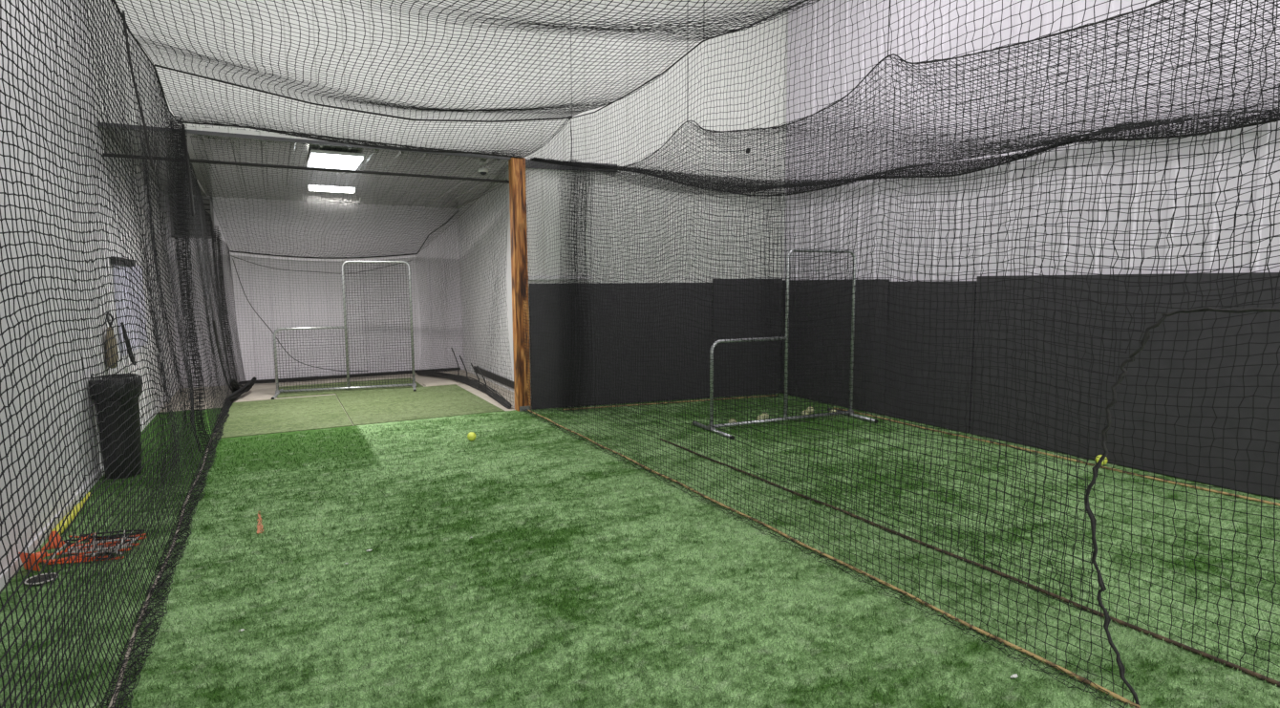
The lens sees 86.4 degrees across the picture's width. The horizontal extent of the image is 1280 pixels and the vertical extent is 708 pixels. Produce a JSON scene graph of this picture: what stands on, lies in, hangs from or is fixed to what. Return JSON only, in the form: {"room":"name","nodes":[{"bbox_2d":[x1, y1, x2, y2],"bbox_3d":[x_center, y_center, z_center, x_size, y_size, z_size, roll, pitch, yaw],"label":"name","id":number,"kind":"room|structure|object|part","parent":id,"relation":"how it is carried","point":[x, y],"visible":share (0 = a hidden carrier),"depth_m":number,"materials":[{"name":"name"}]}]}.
{"room":"sports facility","nodes":[
{"label":"sports facility","id":0,"kind":"room"},
{"bbox_2d":[0,0,178,572],"bbox_3d":[-2.810,-1.716,1.788,0.100,6.630,22.100,-4,7,-28],"label":"wall","id":1,"kind":"structure","parent":0,"point":[6,335],"depth_m":5.21,"materials":[{"name":"white paint"}]},
{"bbox_2d":[0,384,179,590],"bbox_3d":[-2.693,1.522,2.065,0.015,0.070,21.900,-4,7,-28],"label":"baseboard","id":2,"kind":"structure","parent":1,"relation":"attached to","point":[31,548],"depth_m":4.82,"materials":[{"name":"white"}]},
{"bbox_2d":[104,312,118,368],"bbox_3d":[-5.270,-0.136,6.781,0.098,0.559,0.187,-4,7,-28],"label":"bag","id":3,"kind":"object","parent":1,"relation":"hanging from","point":[113,339],"visible":0.48,"depth_m":6.74,"materials":[{"name":"beige fabric"}]},
{"bbox_2d":[120,321,136,364],"bbox_3d":[-5.697,-0.109,7.599,0.058,0.511,0.457,-4,7,-28],"label":"cord","id":4,"kind":"object","parent":1,"relation":"hanging from","point":[125,336],"visible":0.54,"depth_m":7.49,"materials":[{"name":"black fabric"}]},
{"bbox_2d":[109,256,148,356],"bbox_3d":[-6.038,-0.583,8.118,0.048,1.080,1.950,-4,7,-28],"label":"chart","id":5,"kind":"object","parent":1,"relation":"attached to","point":[128,329],"visible":0.34,"depth_m":7.94,"materials":[{"name":"white paper"}]},
{"bbox_3d":[-5.863,-1.047,7.737,0.048,0.080,1.200,-4,7,-28],"label":"rail","id":6,"kind":"part","parent":5,"relation":"part of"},
{"bbox_2d":[103,152,509,183],"bbox_3d":[-3.511,-2.227,8.308,4.860,0.034,0.036,-4,7,-28],"label":"pipe","id":7,"kind":"object","parent":1,"relation":"attached to","point":[164,159],"visible":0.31,"depth_m":8.18,"materials":[{"name":"black metal"}]},
{"bbox_2d":[99,126,509,208],"bbox_3d":[-4.636,-2.663,10.372,4.870,0.214,4.880,-4,7,-28],"label":"ceiling","id":8,"kind":"structure","parent":0,"point":[202,182],"depth_m":9.83,"materials":[{"name":"grey metal"}]},
{"bbox_2d":[307,172,355,192],"bbox_3d":[-4.333,-2.429,9.567,0.600,0.290,0.140,-4,7,-28],"label":"ceiling lamp","id":9,"kind":"object","parent":8,"relation":"hanging from","point":[338,188],"visible":0.71,"depth_m":9.52,"materials":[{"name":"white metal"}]},
{"bbox_2d":[308,187,354,192],"bbox_3d":[-4.332,-2.300,9.580,0.580,0.032,0.120,-4,7,-28],"label":"diffuser","id":10,"kind":"object","parent":9,"relation":"attached to","point":[351,190],"depth_m":9.55,"materials":[{"name":"white plastic"}]},
{"bbox_2d":[306,149,364,170],"bbox_3d":[-3.925,-2.477,8.755,0.600,0.070,1.050,-4,7,-28],"label":"ceiling lamp","id":11,"kind":"object","parent":8,"relation":"attached to","point":[320,155],"visible":0.74,"depth_m":8.42,"materials":[{"name":"white plastic"}]},
{"bbox_2d":[190,123,509,258],"bbox_3d":[-4.246,-2.187,10.492,4.096,1.280,5.120,-4,7,-28],"label":"net","id":12,"kind":"object","parent":8,"relation":"attached to","point":[458,211],"visible":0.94,"depth_m":9.96,"materials":[{"name":"black fabric"}]},
{"bbox_2d":[230,252,419,383],"bbox_3d":[-5.628,-0.675,12.438,3.088,2.298,0.274,-4,7,-28],"label":"net","id":13,"kind":"object","parent":12,"relation":"hanging from","point":[305,378],"visible":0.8,"depth_m":12.39,"materials":[{"name":"black fabric"}]},
{"bbox_3d":[-6.000,-0.649,12.142,2.069,2.067,0.044,-3,7,-25],"label":"loose cord","id":14,"kind":"part","parent":13,"relation":"part of","materials":[{"name":"black fabric"}]},
{"bbox_3d":[-3.954,-2.393,13.343,0.886,0.882,0.026,-5,8,-37],"label":"tie cord","id":15,"kind":"part","parent":12,"relation":"part of","materials":[{"name":"black fabric"}]},
{"bbox_2d":[415,161,513,408],"bbox_3d":[-2.938,-1.112,11.351,0.472,3.387,4.589,-4,7,-34],"label":"net","id":16,"kind":"object","parent":8,"relation":"hanging from","point":[475,383],"visible":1,"depth_m":11.09,"materials":[{"name":"black fabric"}]},
{"bbox_3d":[-3.389,0.160,12.536,0.056,0.540,0.367,-4,7,-31],"label":"loose cord","id":17,"kind":"part","parent":16,"relation":"part of","materials":[{"name":"black fabric"}]},
{"bbox_3d":[-3.104,0.259,12.015,0.054,0.452,0.366,-4,7,-31],"label":"loose cord","id":18,"kind":"part","parent":16,"relation":"part of","materials":[{"name":"black fabric"}]},
{"bbox_3d":[-2.725,0.360,11.318,0.054,0.393,0.365,-4,7,-31],"label":"loose cord","id":19,"kind":"part","parent":16,"relation":"part of","materials":[{"name":"black fabric"}]},
{"bbox_3d":[-2.536,0.395,10.967,0.054,0.393,0.365,-4,7,-31],"label":"loose cord","id":20,"kind":"part","parent":16,"relation":"part of","materials":[{"name":"black fabric"}]},
{"bbox_2d":[478,162,488,175],"bbox_3d":[-2.132,-2.511,9.265,0.136,0.160,0.136,-4,7,-28],"label":"security camera","id":21,"kind":"object","parent":8,"relation":"attached to","point":[482,171],"visible":0.99,"depth_m":9.22,"materials":[{"name":"white plastic"}]},
{"bbox_2d":[87,0,523,156],"bbox_3d":[-3.597,-4.087,7.934,4.560,3.180,0.064,-4,7,-28],"label":"wall","id":22,"kind":"structure","parent":0,"point":[245,131],"depth_m":7.98,"materials":[{"name":"white paint"}]},
{"bbox_2d":[97,122,525,159],"bbox_3d":[-3.566,-2.489,8.083,4.580,0.040,0.015,-4,7,-28],"label":"trim","id":23,"kind":"structure","parent":22,"relation":"attached to","point":[197,132],"depth_m":7.84,"materials":[{"name":"metal"}]},
{"bbox_2d":[164,194,463,387],"bbox_3d":[-5.786,-1.168,12.697,4.870,3.270,0.062,-4,7,-28],"label":"wall","id":24,"kind":"structure","parent":0,"point":[306,309],"depth_m":12.63,"materials":[{"name":"white paint"}]},
{"bbox_2d":[169,194,214,237],"bbox_3d":[-7.578,-2.317,11.530,0.620,0.700,0.064,-4,7,-28],"label":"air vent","id":25,"kind":"object","parent":24,"relation":"in","point":[207,203],"visible":0.3,"depth_m":11.58,"materials":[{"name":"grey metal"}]},
{"bbox_2d":[339,367,460,375],"bbox_3d":[-5.351,0.403,13.032,3.800,0.050,0.035,-4,7,-28],"label":"baseboard","id":26,"kind":"structure","parent":24,"relation":"attached to","point":[445,369],"depth_m":13.71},
{"bbox_2d":[458,183,513,390],"bbox_3d":[-2.445,-1.147,11.727,0.100,3.430,4.930,-4,7,-28],"label":"wall","id":27,"kind":"structure","parent":0,"point":[507,288],"depth_m":12.08,"materials":[{"name":"white paint"}]},
{"bbox_2d":[473,365,513,388],"bbox_3d":[-2.381,0.439,11.654,0.030,0.110,3.400,-4,7,-28],"label":"baseboard","id":28,"kind":"structure","parent":27,"relation":"attached to","point":[492,376],"depth_m":11.73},
{"bbox_2d":[0,369,1279,707],"bbox_3d":[-0.012,1.380,3.900,15.500,0.060,22.600,-4,7,-28],"label":"floor","id":29,"kind":"structure","parent":0,"point":[186,631],"depth_m":4.10,"materials":[{"name":"green carpet"}]},
{"bbox_2d":[18,550,47,571],"bbox_3d":[-3.749,1.274,4.233,0.124,0.121,0.116,1,6,16],"label":"cone","id":30,"kind":"object","parent":29,"relation":"on","point":[38,554],"visible":0.59,"depth_m":4.19,"materials":[{"name":"orange plastic"}]},
{"bbox_2d":[24,572,59,585],"bbox_3d":[-3.560,1.341,4.054,0.158,0.016,0.158,-4,7,-28],"label":"pad","id":31,"kind":"object","parent":29,"relation":"on","point":[42,578],"visible":0.52,"depth_m":4.04,"materials":[{"name":"rubber"}]},
{"bbox_2d":[41,530,67,550],"bbox_3d":[-3.958,1.247,4.606,0.124,0.104,0.124,-4,7,-28],"label":"cone","id":32,"kind":"object","parent":29,"relation":"on","point":[53,531],"visible":0.53,"depth_m":4.58,"materials":[{"name":"orange plastic"}]},
{"bbox_2d":[51,491,90,534],"bbox_3d":[-4.313,1.205,5.191,0.062,0.060,1.010,-4,7,-28],"label":"bat","id":33,"kind":"object","parent":29,"relation":"on","point":[89,493],"visible":0.54,"depth_m":5.03,"materials":[{"name":"yellow"}]},
{"bbox_2d":[40,529,146,564],"bbox_3d":[-3.593,1.262,4.475,0.564,0.082,0.415,-2,6,-20],"label":"ladder","id":34,"kind":"object","parent":29,"relation":"on","point":[123,531],"visible":0.5,"depth_m":4.42,"materials":[{"name":"orange plastic"}]},
{"bbox_2d":[88,373,142,479],"bbox_3d":[-4.798,0.665,6.282,0.380,0.925,0.443,-4,7,-28],"label":"rubbish bin","id":35,"kind":"object","parent":29,"relation":"on","point":[139,377],"visible":0.57,"depth_m":6.16,"materials":[{"name":"black plastic"}]},
{"bbox_3d":[-4.706,0.446,6.083,0.100,0.040,0.040,-4,7,-28],"label":"handle","id":36,"kind":"part","parent":35,"relation":"part of","materials":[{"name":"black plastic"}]},
{"bbox_2d":[140,407,220,446],"bbox_3d":[-5.791,0.900,8.595,0.775,0.013,2.310,-4,7,-28],"label":"floor strip","id":37,"kind":"object","parent":29,"relation":"on","point":[205,410],"visible":0.29,"depth_m":8.38,"materials":[{"name":"green carpet"}]},
{"bbox_2d":[234,396,272,402],"bbox_3d":[-5.939,0.699,10.470,0.560,0.024,0.250,-4,7,-28],"label":"concrete slab","id":38,"kind":"object","parent":29,"relation":"on","point":[262,397],"visible":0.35,"depth_m":10.45,"materials":[{"name":"beige concrete"}]},
{"bbox_2d":[256,512,263,533],"bbox_3d":[-2.815,1.242,5.058,0.046,0.004,0.550,-4,7,-28],"label":"tape strip","id":39,"kind":"object","parent":29,"relation":"on","point":[259,525],"visible":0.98,"depth_m":4.96,"materials":[{"name":"orange plastic"}]},
{"bbox_2d":[212,394,353,439],"bbox_3d":[-4.873,0.816,9.317,1.500,0.018,2.700,-4,7,-28],"label":"mat","id":40,"kind":"object","parent":29,"relation":"on","point":[254,417],"visible":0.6,"depth_m":9.09,"materials":[{"name":"green carpet"}]},
{"bbox_2d":[277,377,423,398],"bbox_3d":[-4.988,0.567,11.712,2.220,0.018,1.250,-4,7,-28],"label":"mat","id":41,"kind":"object","parent":29,"relation":"on","point":[396,380],"visible":0.52,"depth_m":11.61,"materials":[{"name":"green carpet"}]},
{"bbox_2d":[271,259,416,399],"bbox_3d":[-4.818,-0.448,11.115,2.140,2.152,0.914,-2,6,-19],"label":"screen","id":42,"kind":"object","parent":41,"relation":"on","point":[414,384],"visible":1,"depth_m":11.20,"materials":[{"name":"metal"}]},
{"bbox_3d":[-5.315,0.078,11.014,1.070,1.035,0.042,-2,6,-19],"label":"frame","id":43,"kind":"part","parent":42,"relation":"part of","materials":[{"name":"metal"}]},
{"bbox_3d":[-4.819,0.562,11.239,2.076,0.040,0.042,-2,6,-19],"label":"rail","id":44,"kind":"part","parent":42,"relation":"part of","materials":[{"name":"metal"}]},
{"bbox_3d":[-4.330,-0.493,11.305,1.066,2.100,0.042,-2,6,-19],"label":"tall frame","id":45,"kind":"part","parent":42,"relation":"part of","materials":[{"name":"metal"}]},
{"bbox_2d":[335,384,504,426],"bbox_3d":[-3.390,0.716,10.195,1.930,0.018,2.850,-4,7,-28],"label":"mat","id":46,"kind":"object","parent":29,"relation":"on","point":[390,405],"visible":0.98,"depth_m":9.96,"materials":[{"name":"green carpet"}]},
{"bbox_2d":[422,381,458,385],"bbox_3d":[-3.511,0.526,11.993,0.550,0.024,0.350,-4,7,-28],"label":"concrete slab","id":47,"kind":"object","parent":29,"relation":"on","point":[442,382],"visible":0.98,"depth_m":11.94,"materials":[{"name":"beige concrete"}]},
{"bbox_2d":[467,431,476,441],"bbox_3d":[-1.883,0.923,7.623,0.098,0.098,0.099,0,6,0],"label":"softball","id":48,"kind":"object","parent":29,"relation":"on","point":[471,436],"visible":1,"depth_m":7.59,"materials":[{"name":"yellow leather"}]},
{"bbox_2d":[508,157,531,411],"bbox_3d":[-1.635,-0.917,9.284,0.180,3.410,0.180,-4,7,-28],"label":"timber post","id":49,"kind":"object","parent":29,"relation":"on","point":[518,229],"visible":0.9,"depth_m":9.21,"materials":[{"name":"brown wood"}]},
{"bbox_3d":[-1.585,0.751,9.383,0.150,0.070,0.012,-4,7,-28],"label":"plate","id":50,"kind":"part","parent":49,"relation":"part of","materials":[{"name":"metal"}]},
{"bbox_2d":[0,405,1279,707],"bbox_3d":[0.247,1.170,5.493,8.366,0.024,8.619,-4,7,-28],"label":"artificial turf","id":51,"kind":"structure","parent":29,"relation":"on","point":[232,671],"depth_m":3.88,"materials":[{"name":"green plastic"}]},
{"bbox_2d":[692,248,878,439],"bbox_3d":[1.791,-0.205,8.311,2.140,2.152,0.914,-3,7,-24],"label":"screen","id":52,"kind":"object","parent":29,"relation":"on","point":[823,249],"visible":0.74,"depth_m":8.39,"materials":[{"name":"metal"}]},
{"bbox_3d":[1.308,0.325,8.171,1.070,1.035,0.042,-3,7,-24],"label":"frame","id":53,"kind":"part","parent":52,"relation":"part of","materials":[{"name":"metal"}]},
{"bbox_3d":[1.789,0.805,8.435,2.076,0.040,0.042,-3,7,-24],"label":"rail","id":54,"kind":"part","parent":52,"relation":"part of","materials":[{"name":"metal"}]},
{"bbox_3d":[2.262,-0.254,8.539,1.066,2.100,0.042,-3,7,-24],"label":"tall frame","id":55,"kind":"part","parent":52,"relation":"part of","materials":[{"name":"metal"}]},
{"bbox_2d":[833,406,1279,506],"bbox_3d":[4.489,1.084,6.047,0.061,0.022,7.651,-4,7,-28],"label":"rope","id":56,"kind":"object","parent":29,"relation":"on","point":[975,438],"visible":0.62,"depth_m":6.23,"materials":[{"name":"black fabric"}]},
{"bbox_2d":[1094,454,1108,465],"bbox_3d":[4.375,1.006,6.463,0.101,0.101,0.098,0,6,0],"label":"softball","id":57,"kind":"object","parent":29,"relation":"on","point":[1099,456],"visible":0.52,"depth_m":6.44,"materials":[{"name":"yellow leather"}]},
{"bbox_2d":[519,0,788,408],"bbox_3d":[0.552,-2.598,9.900,4.490,6.600,0.064,-2,6,-19],"label":"wall","id":58,"kind":"structure","parent":0,"point":[728,42],"depth_m":9.72,"materials":[{"name":"white paint"}]},
{"bbox_2d":[528,276,592,279],"bbox_3d":[-1.094,-1.056,9.428,0.900,0.050,0.030,-2,6,-19],"label":"trim","id":59,"kind":"structure","parent":58,"relation":"attached to","point":[529,277],"depth_m":9.38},
{"bbox_2d":[525,159,616,171],"bbox_3d":[-0.936,-2.575,9.333,1.300,0.110,0.030,-2,6,-19],"label":"trim","id":60,"kind":"structure","parent":58,"relation":"attached to","point":[530,161],"depth_m":9.23,"materials":[{"name":"metal"}]},
{"bbox_2d":[529,282,712,408],"bbox_3d":[-0.213,-0.150,9.830,2.740,1.735,0.020,-2,6,-19],"label":"wall panel","id":61,"kind":"object","parent":58,"relation":"attached to","point":[545,291],"visible":0.64,"depth_m":9.80,"materials":[{"name":"black rubber"}]},
{"bbox_2d":[712,278,782,397],"bbox_3d":[1.650,-0.255,10.461,1.180,1.790,0.019,-2,6,-19],"label":"wall panel","id":62,"kind":"object","parent":58,"relation":"attached to","point":[723,298],"visible":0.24,"depth_m":10.43,"materials":[{"name":"black rubber"}]},
{"bbox_2d":[784,0,1279,499],"bbox_3d":[6.100,-1.940,3.274,0.064,6.600,16.300,-4,7,-28],"label":"wall","id":63,"kind":"structure","parent":0,"point":[1262,151],"depth_m":7.08,"materials":[{"name":"white paint"}]},
{"bbox_2d":[780,278,889,414],"bbox_3d":[2.701,-0.171,9.712,0.019,1.765,2.070,-4,7,-28],"label":"wall panel","id":64,"kind":"object","parent":63,"relation":"attached to","point":[882,372],"visible":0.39,"depth_m":9.48,"materials":[{"name":"black rubber"}]},
{"bbox_2d":[530,0,1279,196],"bbox_3d":[2.410,-2.182,5.959,3.880,0.809,9.210,-4,7,-28],"label":"net","id":65,"kind":"object","parent":63,"relation":"attached to","point":[1098,133],"visible":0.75,"depth_m":5.42,"materials":[{"name":"black fabric"}]},
{"bbox_2d":[557,162,787,410],"bbox_3d":[0.537,-0.949,9.739,3.570,3.349,0.174,-2,6,-19],"label":"net","id":66,"kind":"object","parent":65,"relation":"hanging from","point":[571,222],"visible":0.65,"depth_m":9.75,"materials":[{"name":"black fabric"}]},
{"bbox_2d":[885,280,976,432],"bbox_3d":[3.485,-0.009,8.264,0.019,1.735,1.220,-4,7,-28],"label":"wall panel","id":67,"kind":"object","parent":63,"relation":"attached to","point":[941,305],"visible":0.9,"depth_m":8.20,"materials":[{"name":"black rubber"}]},
{"bbox_2d":[969,272,1279,498],"bbox_3d":[5.437,0.329,4.651,0.019,1.790,7.000,-4,7,-28],"label":"wall panel","id":68,"kind":"object","parent":63,"relation":"attached to","point":[1242,458],"visible":0.72,"depth_m":6.15,"materials":[{"name":"black rubber"}]},
{"bbox_3d":[2.376,-5.084,1.341,9.200,0.100,17.200,-4,7,-28],"label":"ceiling","id":69,"kind":"structure","parent":0,"visible":0},
{"bbox_2d":[111,0,818,164],"bbox_3d":[-1.221,-3.525,4.292,3.838,3.471,8.521,-4,7,-28],"label":"net","id":70,"kind":"object","parent":69,"relation":"hanging from","point":[519,110],"visible":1,"depth_m":5.21,"materials":[{"name":"black fabric"}]},
{"bbox_2d":[0,0,256,707],"bbox_3d":[-3.922,-0.638,5.835,0.477,3.600,13.332,-3,7,-27],"label":"net","id":71,"kind":"object","parent":70,"relation":"hanging from","point":[236,389],"visible":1,"depth_m":3.68,"materials":[{"name":"black fabric"}]},
{"bbox_3d":[-3.380,-1.764,4.590,0.023,0.992,0.160,0,6,8],"label":"seam cord","id":72,"kind":"part","parent":71,"relation":"part of","materials":[{"name":"black fabric"}]},
{"bbox_3d":[-4.879,-1.979,7.355,0.031,0.962,0.094,-1,6,-2],"label":"corner cord","id":73,"kind":"part","parent":71,"relation":"part of","materials":[{"name":"black fabric"}]},
{"bbox_3d":[-5.966,0.070,9.788,0.048,1.222,1.619,-3,7,-24],"label":"fold cord","id":74,"kind":"part","parent":71,"relation":"part of","materials":[{"name":"black fabric"}]},
{"bbox_3d":[-0.763,-4.104,7.401,0.006,2.970,0.028,-1,6,-2],"label":"hanging cord","id":75,"kind":"part","parent":70,"relation":"part of","materials":[{"name":"fabric"}]},
{"bbox_3d":[-0.772,-2.384,7.641,0.023,0.501,0.063,-1,6,-6],"label":"hanging cord","id":76,"kind":"part","parent":70,"relation":"part of","materials":[{"name":"white fabric"}]},
{"bbox_2d":[522,0,1279,707],"bbox_3d":[0.431,-0.630,5.489,0.202,3.602,8.558,-4,7,-28],"label":"net","id":77,"kind":"object","parent":70,"relation":"hanging from","point":[1107,620],"visible":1,"depth_m":3.83,"materials":[{"name":"black fabric"}]},
{"bbox_2d":[564,0,1279,686],"bbox_3d":[1.254,-2.103,5.359,0.404,6.551,9.229,-4,7,-29],"label":"net","id":78,"kind":"object","parent":69,"relation":"hanging from","point":[1156,635],"visible":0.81,"depth_m":4.03,"materials":[{"name":"black fabric"}]},
{"bbox_3d":[1.657,-3.640,4.403,0.006,3.300,0.028,4,7,35],"label":"tie cord","id":79,"kind":"part","parent":78,"relation":"part of","materials":[{"name":"white fabric"}]}
]}

